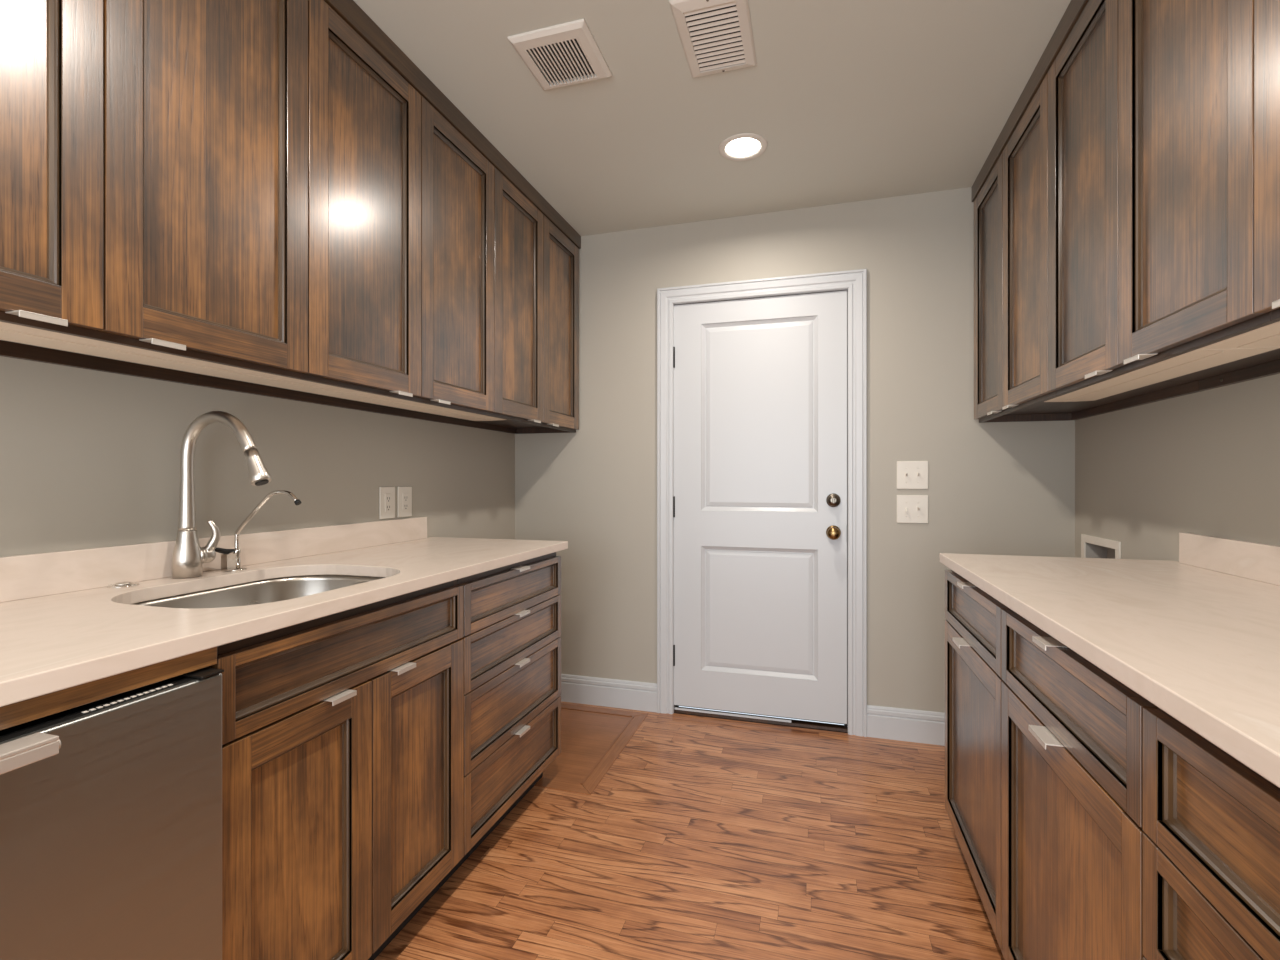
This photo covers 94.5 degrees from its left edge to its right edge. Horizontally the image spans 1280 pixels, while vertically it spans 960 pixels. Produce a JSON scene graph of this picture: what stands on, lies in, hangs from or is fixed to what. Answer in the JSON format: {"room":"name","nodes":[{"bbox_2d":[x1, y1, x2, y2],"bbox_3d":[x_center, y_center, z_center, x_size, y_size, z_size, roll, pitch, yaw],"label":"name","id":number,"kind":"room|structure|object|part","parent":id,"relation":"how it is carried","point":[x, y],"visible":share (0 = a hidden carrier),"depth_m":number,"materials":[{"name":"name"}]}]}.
{"room":"kitchen","nodes":[
{"label":"kitchen","id":0,"kind":"room"},
{"bbox_2d":[0,356,514,579],"bbox_3d":[-1.385,-0.053,1.037,0.100,2.457,4.800,0,0,17],"label":"wall","id":1,"kind":"structure","parent":0,"point":[89,458],"depth_m":1.59,"materials":[{"name":"beige paint"}]},
{"bbox_2d":[0,0,307,384],"bbox_3d":[-1.109,-0.731,1.088,0.396,0.966,0.863,0,0,17],"label":"upper cabinet","id":2,"kind":"object","parent":1,"relation":"attached to","point":[154,153],"visible":0.93,"depth_m":1.14,"materials":[{"name":"brown wood"}]},
{"bbox_3d":[-1.014,-0.736,0.833,0.004,0.828,0.301,0,0,17],"label":"panel","id":3,"kind":"part","parent":2,"relation":"part of","materials":[{"name":"brown wood"}]},
{"bbox_3d":[-0.963,-0.256,0.945,0.034,0.010,0.062,0,0,17],"label":"handle","id":4,"kind":"part","parent":2,"relation":"part of","materials":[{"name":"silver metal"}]},
{"bbox_3d":[-1.006,-0.736,0.831,0.020,0.949,0.427,0,0,17],"label":"door","id":5,"kind":"part","parent":2,"relation":"part of","materials":[{"name":"brown wood"}]},
{"bbox_3d":[-0.909,-0.256,1.127,0.034,0.010,0.062,0,0,17],"label":"handle","id":6,"kind":"part","parent":2,"relation":"part of","materials":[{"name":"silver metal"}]},
{"bbox_2d":[0,322,361,394],"bbox_3d":[-1.016,-0.262,1.198,0.169,0.030,1.078,0,0,17],"label":"light","id":7,"kind":"object","parent":2,"relation":"attached to","point":[8,331],"visible":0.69,"depth_m":1.21,"materials":[{"name":"beige"}]},
{"bbox_3d":[-0.883,-0.736,1.245,0.020,0.949,0.431,0,0,17],"label":"door","id":8,"kind":"part","parent":2,"relation":"part of","materials":[{"name":"brown wood"}]},
{"bbox_3d":[-0.891,-0.736,1.247,0.004,0.828,0.305,0,0,17],"label":"panel","id":9,"kind":"part","parent":2,"relation":"part of","materials":[{"name":"brown wood"}]},
{"bbox_2d":[324,0,580,248],"bbox_3d":[-0.870,-1.248,1.911,0.386,0.067,2.629,0,0,17],"label":"trim","id":10,"kind":"structure","parent":2,"relation":"attached to","point":[349,11],"depth_m":1.94,"materials":[{"name":"brown wood"}]},
{"bbox_2d":[0,517,426,602],"bbox_3d":[-1.183,0.200,1.506,0.019,0.090,2.014,0,0,17],"label":"backsplash","id":11,"kind":"structure","parent":1,"relation":"attached to","point":[26,576],"depth_m":1.45,"materials":[{"name":"beige stone"}]},
{"bbox_2d":[195,0,493,417],"bbox_3d":[-0.862,-0.731,1.922,0.396,0.966,0.875,0,0,17],"label":"upper cabinet","id":12,"kind":"object","parent":1,"relation":"attached to","point":[401,203],"visible":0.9,"depth_m":1.76,"materials":[{"name":"brown wood"}]},
{"bbox_3d":[-0.760,-0.736,1.661,0.020,0.949,0.430,0,0,17],"label":"door","id":13,"kind":"part","parent":12,"relation":"part of","materials":[{"name":"brown wood"}]},
{"bbox_3d":[-0.767,-0.736,1.663,0.004,0.828,0.304,0,0,17],"label":"panel","id":14,"kind":"part","parent":12,"relation":"part of","materials":[{"name":"brown wood"}]},
{"bbox_3d":[-0.716,-0.256,1.775,0.034,0.010,0.062,0,0,17],"label":"handle","id":15,"kind":"part","parent":12,"relation":"part of","materials":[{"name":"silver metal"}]},
{"bbox_2d":[325,392,505,420],"bbox_3d":[-0.746,-0.262,2.108,0.169,0.030,0.814,0,0,17],"label":"light","id":16,"kind":"object","parent":12,"relation":"attached to","point":[363,396],"visible":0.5,"depth_m":1.99,"materials":[{"name":"beige"}]},
{"bbox_3d":[-0.661,-0.256,1.961,0.034,0.010,0.062,0,0,17],"label":"handle","id":17,"kind":"part","parent":12,"relation":"part of","materials":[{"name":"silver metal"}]},
{"bbox_3d":[-0.635,-0.736,2.080,0.020,0.949,0.440,0,0,17],"label":"door","id":18,"kind":"part","parent":12,"relation":"part of","materials":[{"name":"brown wood"}]},
{"bbox_3d":[-0.642,-0.736,2.083,0.004,0.828,0.314,0,0,17],"label":"panel","id":19,"kind":"part","parent":12,"relation":"part of","materials":[{"name":"brown wood"}]},
{"bbox_2d":[379,487,394,518],"bbox_3d":[-0.964,0.088,2.261,0.008,0.121,0.082,0,0,17],"label":"wall outlet","id":20,"kind":"object","parent":1,"relation":"attached to","point":[386,494],"visible":1,"depth_m":2.25,"materials":[{"name":"beige plastic"}]},
{"bbox_2d":[385,494,390,511],"bbox_3d":[-0.962,0.088,2.260,0.003,0.069,0.034,0,0,17],"label":"receptacle","id":21,"kind":"object","parent":20,"relation":"attached to","point":[387,496],"depth_m":2.26,"materials":[{"name":"white plastic"}]},
{"bbox_2d":[397,486,411,516],"bbox_3d":[-0.936,0.088,2.357,0.008,0.121,0.082,0,0,17],"label":"wall outlet","id":22,"kind":"object","parent":1,"relation":"attached to","point":[404,494],"visible":1,"depth_m":2.35,"materials":[{"name":"beige plastic"}]},
{"bbox_2d":[403,493,408,510],"bbox_3d":[-0.933,0.088,2.356,0.003,0.069,0.034,0,0,17],"label":"receptacle","id":23,"kind":"object","parent":22,"relation":"attached to","point":[405,495],"depth_m":2.36,"materials":[{"name":"white plastic"}]},
{"bbox_2d":[413,167,578,433],"bbox_3d":[-0.616,-0.731,2.750,0.396,0.966,0.850,0,0,17],"label":"upper cabinet","id":24,"kind":"object","parent":1,"relation":"attached to","point":[536,266],"visible":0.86,"depth_m":2.64,"materials":[{"name":"brown wood"}]},
{"bbox_3d":[-0.511,-0.736,2.499,0.020,0.949,0.427,0,0,17],"label":"door","id":25,"kind":"part","parent":24,"relation":"part of","materials":[{"name":"brown wood"}]},
{"bbox_3d":[-0.518,-0.736,2.501,0.004,0.828,0.301,0,0,17],"label":"panel","id":26,"kind":"part","parent":24,"relation":"part of","materials":[{"name":"brown wood"}]},
{"bbox_2d":[516,428,575,433],"bbox_3d":[-0.511,-0.731,3.169,0.358,0.966,0.012,0,0,17],"label":"trim","id":27,"kind":"structure","parent":24,"relation":"attached to","point":[518,430],"depth_m":3.17,"materials":[{"name":"brown wood"}]},
{"bbox_3d":[-0.390,-0.736,2.907,0.020,0.949,0.418,0,0,17],"label":"door","id":28,"kind":"part","parent":24,"relation":"part of","materials":[{"name":"brown wood"}]},
{"bbox_3d":[-0.397,-0.736,2.909,0.004,0.828,0.292,0,0,17],"label":"panel","id":29,"kind":"part","parent":24,"relation":"part of","materials":[{"name":"brown wood"}]},
{"bbox_2d":[374,701,1004,959],"bbox_3d":[-0.086,1.200,0.641,2.816,0.050,4.780,0,0,17],"label":"floor","id":30,"kind":"structure","parent":0,"point":[705,837],"depth_m":1.81,"materials":[{"name":"brown wood"}]},
{"bbox_2d":[0,647,216,729],"bbox_3d":[-1.091,0.726,0.764,0.616,0.898,0.644,0,0,17],"label":"strip","id":31,"kind":"object","parent":30,"relation":"on","point":[28,710],"visible":0.76,"depth_m":0.82,"materials":[{"name":"brown wood"}]},
{"bbox_2d":[0,667,223,959],"bbox_3d":[-1.056,0.743,0.762,0.667,0.863,0.616,0,0,17],"label":"dishwasher","id":32,"kind":"object","parent":30,"relation":"on","point":[111,807],"visible":1,"depth_m":0.83,"materials":[{"name":"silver metal"}]},
{"bbox_3d":[-0.784,0.328,0.573,0.038,0.022,0.352,0,0,17],"label":"handle","id":33,"kind":"part","parent":32,"relation":"part of","materials":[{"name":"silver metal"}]},
{"bbox_2d":[207,575,463,959],"bbox_3d":[-0.887,0.726,1.416,0.634,0.898,0.719,0,0,17],"label":"base cabinet","id":34,"kind":"object","parent":30,"relation":"on","point":[343,732],"visible":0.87,"depth_m":1.26,"materials":[{"name":"brown wood"}]},
{"bbox_2d":[0,537,567,706],"bbox_3d":[-0.882,0.260,1.447,0.629,0.030,2.072,0,0,17],"label":"countertop","id":35,"kind":"structure","parent":34,"relation":"on","point":[50,643],"depth_m":1.11,"materials":[{"name":"beige stone"}]},
{"bbox_2d":[107,582,138,587],"bbox_3d":[-1.191,0.241,1.364,0.057,0.008,0.057,0,0,17],"label":"button","id":36,"kind":"object","parent":35,"relation":"on","point":[119,584],"visible":1,"depth_m":1.35,"materials":[{"name":"silver metal"}]},
{"bbox_2d":[172,411,271,578],"bbox_3d":[-1.023,0.038,1.465,0.291,0.414,0.088,0,0,17],"label":"kitchen faucet","id":37,"kind":"object","parent":35,"relation":"on","point":[188,558],"visible":1,"depth_m":1.47,"materials":[{"name":"silver metal"}]},
{"bbox_3d":[-1.111,0.158,1.515,0.055,0.113,0.042,0,0,17],"label":"lever","id":38,"kind":"part","parent":37,"relation":"part of","materials":[{"name":"silver metal"}]},
{"bbox_3d":[-1.040,-0.021,1.456,0.238,0.296,0.039,0,0,17],"label":"spout","id":39,"kind":"part","parent":37,"relation":"part of","materials":[{"name":"silver metal"}]},
{"bbox_2d":[132,575,384,608],"bbox_3d":[-0.874,0.380,1.416,0.450,0.205,0.586,0,0,17],"label":"sink","id":40,"kind":"object","parent":35,"relation":"in","point":[284,588],"visible":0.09,"depth_m":1.62,"materials":[{"name":"silver metal"}]},
{"bbox_2d":[215,490,301,570],"bbox_3d":[-1.006,0.136,1.553,0.241,0.217,0.093,0,0,17],"label":"filter faucet","id":41,"kind":"object","parent":35,"relation":"on","point":[230,558],"visible":0.98,"depth_m":1.58,"materials":[{"name":"silver metal"}]},
{"bbox_3d":[-1.103,0.188,1.566,0.015,0.022,0.061,0,0,17],"label":"lever","id":42,"kind":"part","parent":41,"relation":"part of","materials":[{"name":"black metal"}]},
{"bbox_3d":[-0.995,0.109,1.573,0.214,0.164,0.011,0,0,17],"label":"spout","id":43,"kind":"part","parent":41,"relation":"part of","materials":[{"name":"silver metal"}]},
{"bbox_3d":[-0.662,0.760,1.161,0.020,0.617,0.356,0,0,17],"label":"door","id":44,"kind":"part","parent":34,"relation":"part of","materials":[{"name":"brown wood"}]},
{"bbox_3d":[-0.669,0.762,1.163,0.004,0.496,0.230,0,0,17],"label":"panel","id":45,"kind":"part","parent":34,"relation":"part of","materials":[{"name":"brown wood"}]},
{"bbox_3d":[-0.630,0.454,1.234,0.036,0.010,0.065,0,0,17],"label":"handle","id":46,"kind":"part","parent":34,"relation":"part of","materials":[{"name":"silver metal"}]},
{"bbox_3d":[-0.618,0.369,1.336,0.004,0.089,0.651,0,0,17],"label":"panel","id":47,"kind":"part","parent":34,"relation":"part of","materials":[{"name":"brown wood"}]},
{"bbox_3d":[-0.574,0.454,1.422,0.036,0.010,0.065,0,0,17],"label":"handle","id":48,"kind":"part","parent":34,"relation":"part of","materials":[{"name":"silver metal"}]},
{"bbox_3d":[-0.559,0.760,1.506,0.020,0.617,0.358,0,0,17],"label":"door","id":49,"kind":"part","parent":34,"relation":"part of","materials":[{"name":"brown wood"}]},
{"bbox_3d":[-0.567,0.762,1.508,0.004,0.496,0.232,0,0,17],"label":"panel","id":50,"kind":"part","parent":34,"relation":"part of","materials":[{"name":"brown wood"}]},
{"bbox_2d":[440,552,560,887],"bbox_3d":[-0.689,0.726,2.083,0.634,0.898,0.667,0,0,17],"label":"base cabinet","id":51,"kind":"object","parent":30,"relation":"on","point":[512,613],"visible":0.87,"depth_m":1.94,"materials":[{"name":"brown wood"}]},
{"bbox_3d":[-0.412,0.373,2.001,0.020,0.147,0.665,0,0,17],"label":"drawer","id":52,"kind":"part","parent":51,"relation":"part of","materials":[{"name":"brown wood"}]},
{"bbox_3d":[-0.412,0.531,2.001,0.020,0.163,0.665,0,0,17],"label":"drawer","id":53,"kind":"part","parent":51,"relation":"part of","materials":[{"name":"brown wood"}]},
{"bbox_3d":[-0.420,0.958,2.003,0.004,0.156,0.595,0,0,17],"label":"panel","id":54,"kind":"part","parent":51,"relation":"part of","materials":[{"name":"brown wood"}]},
{"bbox_3d":[-0.420,0.730,2.003,0.004,0.162,0.595,0,0,17],"label":"panel","id":55,"kind":"part","parent":51,"relation":"part of","materials":[{"name":"brown wood"}]},
{"bbox_3d":[-0.420,0.527,2.003,0.004,0.105,0.595,0,0,17],"label":"panel","id":56,"kind":"part","parent":51,"relation":"part of","materials":[{"name":"brown wood"}]},
{"bbox_3d":[-0.420,0.369,2.003,0.004,0.089,0.595,0,0,17],"label":"panel","id":57,"kind":"part","parent":51,"relation":"part of","materials":[{"name":"brown wood"}]},
{"bbox_3d":[-0.412,0.958,2.001,0.020,0.222,0.665,0,0,17],"label":"drawer","id":58,"kind":"part","parent":51,"relation":"part of","materials":[{"name":"brown wood"}]},
{"bbox_3d":[-0.412,0.730,2.001,0.020,0.228,0.665,0,0,17],"label":"drawer","id":59,"kind":"part","parent":51,"relation":"part of","materials":[{"name":"brown wood"}]},
{"bbox_3d":[-0.403,0.301,1.997,0.036,0.010,0.072,0,0,17],"label":"handle","id":60,"kind":"part","parent":51,"relation":"part of","materials":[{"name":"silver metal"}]},
{"bbox_3d":[-0.403,0.618,1.997,0.036,0.010,0.072,0,0,17],"label":"handle","id":61,"kind":"part","parent":51,"relation":"part of","materials":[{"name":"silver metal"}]},
{"bbox_3d":[-0.403,0.452,1.997,0.036,0.010,0.072,0,0,17],"label":"handle","id":62,"kind":"part","parent":51,"relation":"part of","materials":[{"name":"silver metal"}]},
{"bbox_3d":[-0.403,0.849,1.997,0.036,0.010,0.072,0,0,17],"label":"handle","id":63,"kind":"part","parent":51,"relation":"part of","materials":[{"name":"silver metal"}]},
{"bbox_2d":[534,703,648,794],"bbox_3d":[-0.431,1.173,2.692,0.752,0.004,0.798,0,0,17],"label":"floor mat","id":64,"kind":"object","parent":30,"relation":"on","point":[592,738],"depth_m":2.61,"materials":[{"name":"brown wood"}]},
{"bbox_2d":[945,569,1009,948],"bbox_3d":[1.213,0.726,1.580,0.657,0.898,0.623,0,0,17],"label":"base cabinet","id":65,"kind":"object","parent":30,"relation":"on","point":[973,679],"visible":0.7,"depth_m":1.65,"materials":[{"name":"brown wood"}]},
{"bbox_3d":[0.924,0.467,1.687,0.044,0.010,0.085,0,0,17],"label":"handle","id":66,"kind":"part","parent":65,"relation":"part of","materials":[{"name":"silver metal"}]},
{"bbox_3d":[0.925,0.300,1.676,0.036,0.010,0.066,0,0,17],"label":"handle","id":67,"kind":"part","parent":65,"relation":"part of","materials":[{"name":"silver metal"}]},
{"bbox_3d":[0.940,0.377,1.661,0.004,0.095,0.539,0,0,17],"label":"panel","id":68,"kind":"part","parent":65,"relation":"part of","materials":[{"name":"brown wood"}]},
{"bbox_3d":[0.940,0.781,1.661,0.004,0.508,0.535,0,0,17],"label":"panel","id":69,"kind":"part","parent":65,"relation":"part of","materials":[{"name":"brown wood"}]},
{"bbox_3d":[0.932,0.379,1.663,0.020,0.161,0.621,0,0,17],"label":"drawer","id":70,"kind":"part","parent":65,"relation":"part of","materials":[{"name":"brown wood"}]},
{"bbox_2d":[1001,609,1161,959],"bbox_3d":[1.036,0.726,0.986,0.657,0.898,0.611,0,0,17],"label":"base cabinet","id":71,"kind":"object","parent":30,"relation":"on","point":[1072,831],"visible":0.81,"depth_m":1.04,"materials":[{"name":"brown wood"}]},
{"bbox_3d":[0.741,0.467,1.068,0.044,0.010,0.085,0,0,17],"label":"handle","id":72,"kind":"part","parent":71,"relation":"part of","materials":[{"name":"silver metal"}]},
{"bbox_3d":[0.749,0.300,1.081,0.036,0.010,0.066,0,0,17],"label":"handle","id":73,"kind":"part","parent":71,"relation":"part of","materials":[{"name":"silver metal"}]},
{"bbox_3d":[0.763,0.781,1.067,0.004,0.508,0.503,0,0,17],"label":"panel","id":74,"kind":"part","parent":71,"relation":"part of","materials":[{"name":"brown wood"}]},
{"bbox_3d":[0.763,0.377,1.067,0.004,0.095,0.531,0,0,17],"label":"panel","id":75,"kind":"part","parent":71,"relation":"part of","materials":[{"name":"brown wood"}]},
{"bbox_3d":[0.756,0.379,1.069,0.020,0.161,0.609,0,0,17],"label":"drawer","id":76,"kind":"part","parent":71,"relation":"part of","materials":[{"name":"brown wood"}]},
{"bbox_2d":[1143,708,1279,959],"bbox_3d":[0.862,0.726,0.387,0.649,0.898,0.631,0,0,17],"label":"base cabinet","id":77,"kind":"object","parent":30,"relation":"on","point":[1211,822],"visible":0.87,"depth_m":0.67,"materials":[{"name":"brown wood"}]},
{"bbox_2d":[940,553,1279,787],"bbox_3d":[1.041,0.260,0.981,0.647,0.030,1.874,0,0,17],"label":"countertop","id":78,"kind":"structure","parent":77,"relation":"on","point":[1201,645],"depth_m":0.99,"materials":[{"name":"beige stone"}]},
{"bbox_3d":[0.578,0.542,0.471,0.020,0.159,0.629,0,0,17],"label":"drawer","id":79,"kind":"part","parent":77,"relation":"part of","materials":[{"name":"brown wood"}]},
{"bbox_3d":[0.586,0.540,0.469,0.004,0.093,0.555,0,0,17],"label":"panel","id":80,"kind":"part","parent":77,"relation":"part of","materials":[{"name":"brown wood"}]},
{"bbox_3d":[0.586,0.377,0.469,0.004,0.095,0.555,0,0,17],"label":"panel","id":81,"kind":"part","parent":77,"relation":"part of","materials":[{"name":"brown wood"}]},
{"bbox_2d":[353,0,1070,235],"bbox_3d":[-0.083,-1.332,0.651,2.816,0.100,4.800,0,0,17],"label":"ceiling","id":82,"kind":"structure","parent":0,"point":[850,100],"depth_m":1.98,"materials":[{"name":"paint"}]},
{"bbox_2d":[507,18,611,89],"bbox_3d":[-0.236,-1.274,1.792,0.239,0.015,0.238,0,0,17],"label":"ceiling vent","id":83,"kind":"object","parent":82,"relation":"in","point":[563,51],"visible":1,"depth_m":1.77,"materials":[{"name":"white metal"}]},
{"bbox_2d":[525,38,597,86],"bbox_3d":[-0.236,-1.267,1.803,0.166,0.002,0.169,0,0,17],"label":"grille","id":84,"kind":"object","parent":83,"relation":"attached to","point":[559,59],"depth_m":1.80,"materials":[{"name":"white metal"}]},
{"bbox_2d":[669,0,756,77],"bbox_3d":[0.219,-1.275,1.705,0.203,0.014,0.313,0,0,17],"label":"ceiling vent","id":85,"kind":"object","parent":82,"relation":"in","point":[716,36],"visible":1,"depth_m":1.69,"materials":[{"name":"white metal"}]},
{"bbox_2d":[719,133,767,160],"bbox_3d":[0.397,-1.278,2.281,0.186,0.006,0.186,0,0,17],"label":"recessed light","id":86,"kind":"object","parent":82,"relation":"in","point":[743,146],"visible":1,"depth_m":2.28,"materials":[{"name":"white plastic"}]},
{"bbox_2d":[515,187,1074,712],"bbox_3d":[0.586,-0.053,2.903,2.616,2.457,0.100,0,0,17],"label":"wall","id":87,"kind":"structure","parent":0,"point":[995,488],"depth_m":2.71,"materials":[{"name":"beige paint"}]},
{"bbox_2d":[560,674,656,711],"bbox_3d":[-0.298,1.105,3.106,0.806,0.141,0.015,0,0,17],"label":"baseboard","id":88,"kind":"structure","parent":87,"relation":"attached to","point":[625,694],"depth_m":3.06,"materials":[{"name":"grey paint"}]},
{"bbox_2d":[657,269,866,736],"bbox_3d":[0.571,0.107,2.876,0.989,2.136,0.180,0,0,17],"label":"door","id":89,"kind":"structure","parent":87,"relation":"in","point":[762,383],"depth_m":2.86,"materials":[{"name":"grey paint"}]},
{"bbox_3d":[0.892,0.247,2.726,0.066,0.066,0.074,0,0,17],"label":"knob","id":90,"kind":"part","parent":89,"relation":"part of","materials":[{"name":"gold metal"}]},
{"bbox_2d":[867,705,944,745],"bbox_3d":[1.428,1.105,2.593,0.824,0.141,0.015,0,0,17],"label":"baseboard","id":91,"kind":"structure","parent":87,"relation":"attached to","point":[901,724],"depth_m":2.66,"materials":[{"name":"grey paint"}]},
{"bbox_2d":[897,461,927,488],"bbox_3d":[1.221,-0.020,2.651,0.130,0.126,0.022,0,0,17],"label":"light switch","id":92,"kind":"object","parent":87,"relation":"attached to","point":[910,474],"visible":1,"depth_m":2.66,"materials":[{"name":"beige plastic"}]},
{"bbox_2d":[897,495,927,522],"bbox_3d":[1.221,0.133,2.651,0.130,0.126,0.022,0,0,17],"label":"light switch","id":93,"kind":"object","parent":87,"relation":"attached to","point":[910,508],"visible":1,"depth_m":2.66,"materials":[{"name":"beige plastic"}]},
{"bbox_2d":[1075,374,1279,560],"bbox_3d":[1.219,-0.053,0.264,0.100,2.457,4.800,0,0,17],"label":"wall","id":94,"kind":"structure","parent":0,"point":[1207,462],"depth_m":1.76,"materials":[{"name":"beige paint"}]},
{"bbox_2d":[974,73,1200,421],"bbox_3d":[1.508,-0.731,2.116,0.398,0.966,0.855,0,0,17],"label":"upper cabinet","id":95,"kind":"object","parent":94,"relation":"attached to","point":[1011,206],"visible":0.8,"depth_m":2.08,"materials":[{"name":"brown wood"}]},
{"bbox_3d":[1.413,-0.736,2.375,0.004,0.828,0.285,0,0,17],"label":"panel","id":96,"kind":"part","parent":95,"relation":"part of","materials":[{"name":"brown wood"}]},
{"bbox_3d":[1.405,-0.736,2.377,0.020,0.949,0.411,0,0,17],"label":"door","id":97,"kind":"part","parent":95,"relation":"part of","materials":[{"name":"brown wood"}]},
{"bbox_3d":[1.312,-0.256,2.096,0.034,0.010,0.062,0,0,17],"label":"handle","id":98,"kind":"part","parent":95,"relation":"part of","materials":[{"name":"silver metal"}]},
{"bbox_2d":[979,413,1071,422],"bbox_3d":[1.650,-0.731,2.528,0.360,0.966,0.012,0,0,17],"label":"trim","id":99,"kind":"structure","parent":95,"relation":"attached to","point":[1063,416],"depth_m":2.52,"materials":[{"name":"brown wood"}]},
{"bbox_3d":[1.291,-0.736,1.965,0.004,0.828,0.313,0,0,17],"label":"panel","id":100,"kind":"part","parent":95,"relation":"part of","materials":[{"name":"brown wood"}]},
{"bbox_3d":[1.283,-0.736,1.967,0.020,0.949,0.439,0,0,17],"label":"door","id":101,"kind":"part","parent":95,"relation":"part of","materials":[{"name":"brown wood"}]},
{"bbox_2d":[1081,534,1120,558],"bbox_3d":[1.790,0.318,2.248,0.080,0.191,0.316,0,0,17],"label":"washer outlet box","id":102,"kind":"object","parent":94,"relation":"attached to","point":[1091,546],"visible":0.26,"depth_m":2.35,"materials":[{"name":"beige plastic"}]},
{"bbox_2d":[1048,0,1279,395],"bbox_3d":[1.263,-0.731,1.293,0.398,0.966,0.861,0,0,17],"label":"upper cabinet","id":103,"kind":"object","parent":94,"relation":"attached to","point":[1151,102],"visible":0.94,"depth_m":1.25,"materials":[{"name":"brown wood"}]},
{"bbox_3d":[1.167,-0.736,1.548,0.004,0.828,0.298,0,0,17],"label":"panel","id":104,"kind":"part","parent":103,"relation":"part of","materials":[{"name":"brown wood"}]},
{"bbox_3d":[1.159,-0.736,1.550,0.020,0.949,0.424,0,0,17],"label":"door","id":105,"kind":"part","parent":103,"relation":"part of","materials":[{"name":"brown wood"}]},
{"bbox_3d":[1.119,-0.256,1.444,0.034,0.010,0.062,0,0,17],"label":"handle","id":106,"kind":"part","parent":103,"relation":"part of","materials":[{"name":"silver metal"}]},
{"bbox_3d":[1.063,-0.256,1.257,0.034,0.010,0.062,0,0,17],"label":"handle","id":107,"kind":"part","parent":103,"relation":"part of","materials":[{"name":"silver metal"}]},
{"bbox_2d":[1044,346,1279,401],"bbox_3d":[1.256,-0.262,1.505,0.150,0.030,0.799,0,0,17],"label":"cabinet underside","id":108,"kind":"object","parent":103,"relation":"attached to","point":[1196,360],"visible":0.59,"depth_m":1.36,"materials":[{"name":"beige wood"}]},
{"bbox_3d":[1.044,-0.736,1.135,0.004,0.828,0.306,0,0,17],"label":"panel","id":109,"kind":"part","parent":103,"relation":"part of","materials":[{"name":"brown wood"}]},
{"bbox_3d":[1.037,-0.736,1.137,0.020,0.949,0.432,0,0,17],"label":"door","id":110,"kind":"part","parent":103,"relation":"part of","materials":[{"name":"brown wood"}]},
{"bbox_2d":[1179,532,1279,585],"bbox_3d":[1.334,0.200,0.865,0.019,0.090,1.818,0,0,17],"label":"backsplash","id":111,"kind":"structure","parent":94,"relation":"attached to","point":[1245,559],"depth_m":1.51,"materials":[{"name":"beige stone"}]},
{"bbox_2d":[1254,0,1279,320],"bbox_3d":[1.017,-0.731,0.464,0.398,0.966,0.867,0,0,17],"label":"upper cabinet","id":112,"kind":"object","parent":94,"relation":"attached to","point":[1266,12],"visible":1,"depth_m":0.90,"materials":[{"name":"brown wood"}]},
{"bbox_2d":[972,0,1087,201],"bbox_3d":[1.264,-1.248,1.278,0.387,0.067,2.629,0,0,17],"label":"trim","id":113,"kind":"structure","parent":112,"relation":"attached to","point":[1075,8],"depth_m":1.86,"materials":[{"name":"brown wood"}]},
{"bbox_2d":[1198,321,1279,349],"bbox_3d":[0.988,-0.262,0.603,0.150,0.030,1.078,0,0,17],"label":"cabinet underside","id":114,"kind":"object","parent":112,"relation":"attached to","point":[1269,335],"visible":0.55,"depth_m":1.06,"materials":[{"name":"beige wood"}]},
{"bbox_3d":[0.938,-0.256,0.838,0.034,0.010,0.062,0,0,17],"label":"handle","id":115,"kind":"part","parent":112,"relation":"part of","materials":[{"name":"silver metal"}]}
]}

